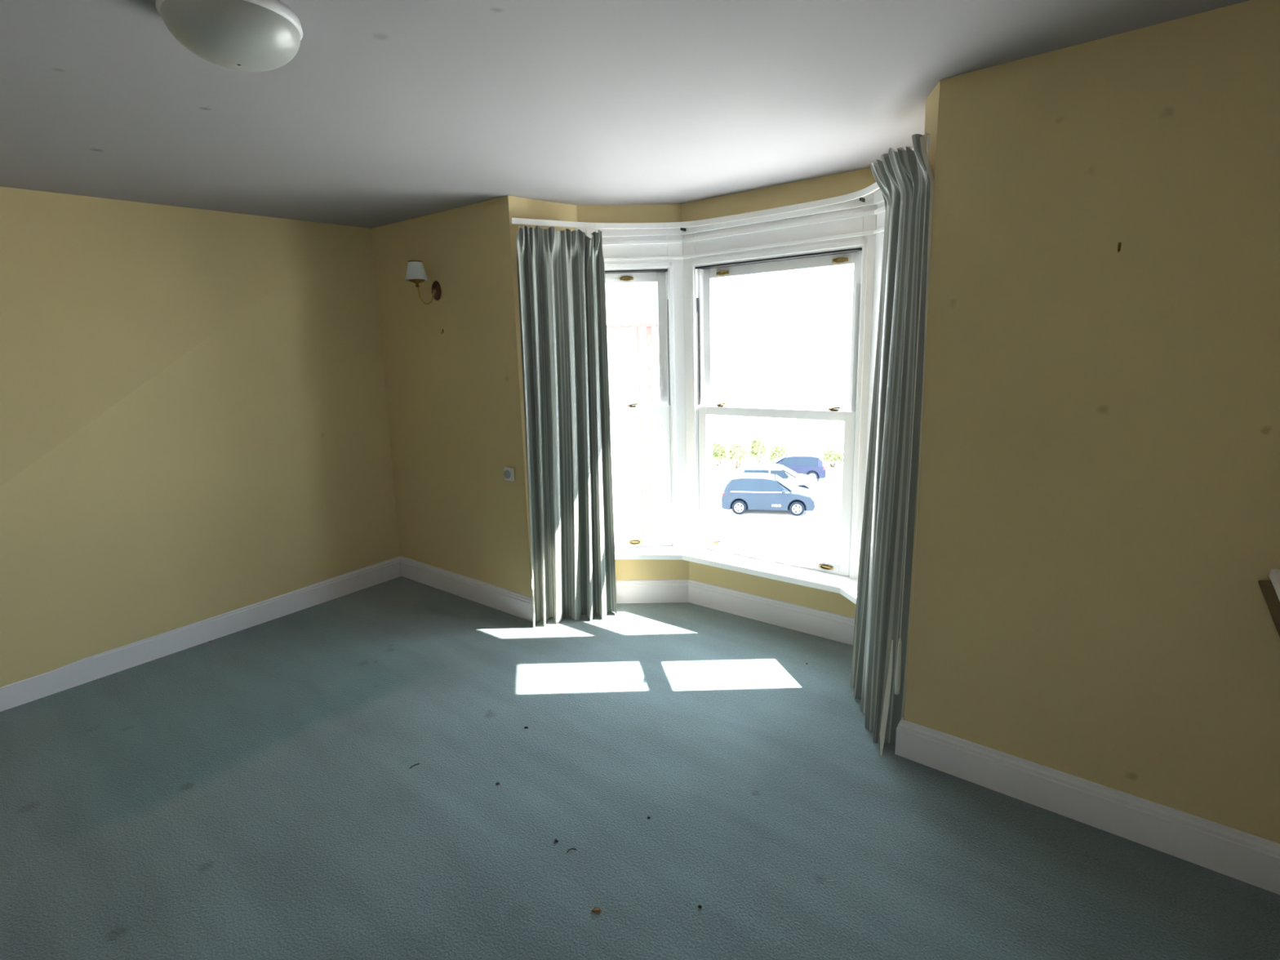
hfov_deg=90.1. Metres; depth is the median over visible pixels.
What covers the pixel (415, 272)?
wall light
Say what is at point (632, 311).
house
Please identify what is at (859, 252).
trim
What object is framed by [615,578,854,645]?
baseboard
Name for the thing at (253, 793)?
floor
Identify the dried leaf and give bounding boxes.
[591,907,601,912]
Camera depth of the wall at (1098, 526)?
2.00 m
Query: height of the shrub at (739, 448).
1.947 m
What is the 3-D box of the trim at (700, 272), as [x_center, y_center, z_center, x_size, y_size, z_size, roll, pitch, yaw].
[0.335,-0.554,4.078,0.200,2.045,0.160,8,15,38]
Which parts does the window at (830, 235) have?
sash pull, sash, sash, sash pull, sash pull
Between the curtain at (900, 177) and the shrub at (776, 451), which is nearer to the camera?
the curtain at (900, 177)
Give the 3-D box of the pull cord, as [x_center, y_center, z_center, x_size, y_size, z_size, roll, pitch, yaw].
[0.985,-0.149,2.320,0.022,2.030,0.022,8,15,38]
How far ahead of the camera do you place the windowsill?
3.82 m
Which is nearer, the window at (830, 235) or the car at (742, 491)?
the window at (830, 235)
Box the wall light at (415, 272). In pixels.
[405,260,441,304]
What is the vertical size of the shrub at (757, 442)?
2.117 m
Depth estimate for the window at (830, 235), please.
3.56 m
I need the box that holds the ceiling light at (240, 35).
[155,0,302,71]
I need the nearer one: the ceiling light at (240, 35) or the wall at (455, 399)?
the ceiling light at (240, 35)
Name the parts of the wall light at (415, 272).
lamp shade, arm, wall plate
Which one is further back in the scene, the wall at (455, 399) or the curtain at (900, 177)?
the wall at (455, 399)
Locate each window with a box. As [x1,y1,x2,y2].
[575,227,687,546]
[681,191,877,579]
[864,189,885,493]
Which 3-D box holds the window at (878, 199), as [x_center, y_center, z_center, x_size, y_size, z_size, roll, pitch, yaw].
[1.312,-0.357,3.037,0.192,2.025,0.619,-4,12,-9]
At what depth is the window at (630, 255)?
3.98 m
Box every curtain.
[515,225,617,626]
[850,133,934,755]
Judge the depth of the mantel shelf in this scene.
1.82 m
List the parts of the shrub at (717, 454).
stem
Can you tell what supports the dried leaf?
on the floor
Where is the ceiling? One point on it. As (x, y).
(384, 112)
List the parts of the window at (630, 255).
sash pull, sash pull, sash, sash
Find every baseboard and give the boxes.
[0,555,533,711]
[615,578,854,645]
[894,717,1279,894]
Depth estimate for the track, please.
3.55 m
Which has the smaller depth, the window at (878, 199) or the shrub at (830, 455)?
the window at (878, 199)
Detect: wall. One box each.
[0,186,399,687]
[371,195,577,596]
[576,146,913,617]
[903,0,1279,843]
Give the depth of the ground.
55.88 m
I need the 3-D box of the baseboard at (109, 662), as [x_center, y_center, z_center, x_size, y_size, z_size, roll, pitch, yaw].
[-2.371,1.053,3.098,1.518,0.156,3.840,8,15,38]
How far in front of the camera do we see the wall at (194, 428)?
3.56 m
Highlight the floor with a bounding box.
[0,576,1279,959]
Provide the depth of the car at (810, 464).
36.65 m
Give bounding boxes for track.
[511,133,926,231]
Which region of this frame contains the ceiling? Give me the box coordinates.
[0,0,1249,228]
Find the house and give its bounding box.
[605,284,662,537]
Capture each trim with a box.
[683,262,713,545]
[851,234,875,513]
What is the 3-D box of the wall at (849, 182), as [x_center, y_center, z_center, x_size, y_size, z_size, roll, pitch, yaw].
[0.663,-0.343,3.619,2.324,2.600,0.621,8,15,38]
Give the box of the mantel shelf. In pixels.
[1257,568,1279,637]
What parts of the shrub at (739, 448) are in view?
stem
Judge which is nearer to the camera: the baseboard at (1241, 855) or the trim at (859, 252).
the baseboard at (1241, 855)
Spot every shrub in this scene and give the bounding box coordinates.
[712,440,727,466]
[725,440,746,469]
[748,434,766,463]
[768,443,787,461]
[821,444,843,466]
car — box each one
[720,472,815,515]
[733,463,818,493]
[761,452,826,480]
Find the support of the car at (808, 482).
on the ground
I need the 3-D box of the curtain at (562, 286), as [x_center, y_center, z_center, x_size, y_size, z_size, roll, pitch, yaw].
[-0.433,-0.272,3.804,0.568,2.332,0.172,-6,13,-21]
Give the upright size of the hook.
0.030 m
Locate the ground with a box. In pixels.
[712,357,850,562]
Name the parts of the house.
pane, pane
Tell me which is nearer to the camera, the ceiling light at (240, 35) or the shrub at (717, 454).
the ceiling light at (240, 35)
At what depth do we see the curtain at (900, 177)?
2.52 m
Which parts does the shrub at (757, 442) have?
stem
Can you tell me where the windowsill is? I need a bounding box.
[614,545,857,604]
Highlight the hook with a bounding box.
[1117,242,1121,252]
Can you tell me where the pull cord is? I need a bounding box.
[894,133,929,694]
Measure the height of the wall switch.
0.080 m
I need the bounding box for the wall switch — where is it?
[503,466,514,481]

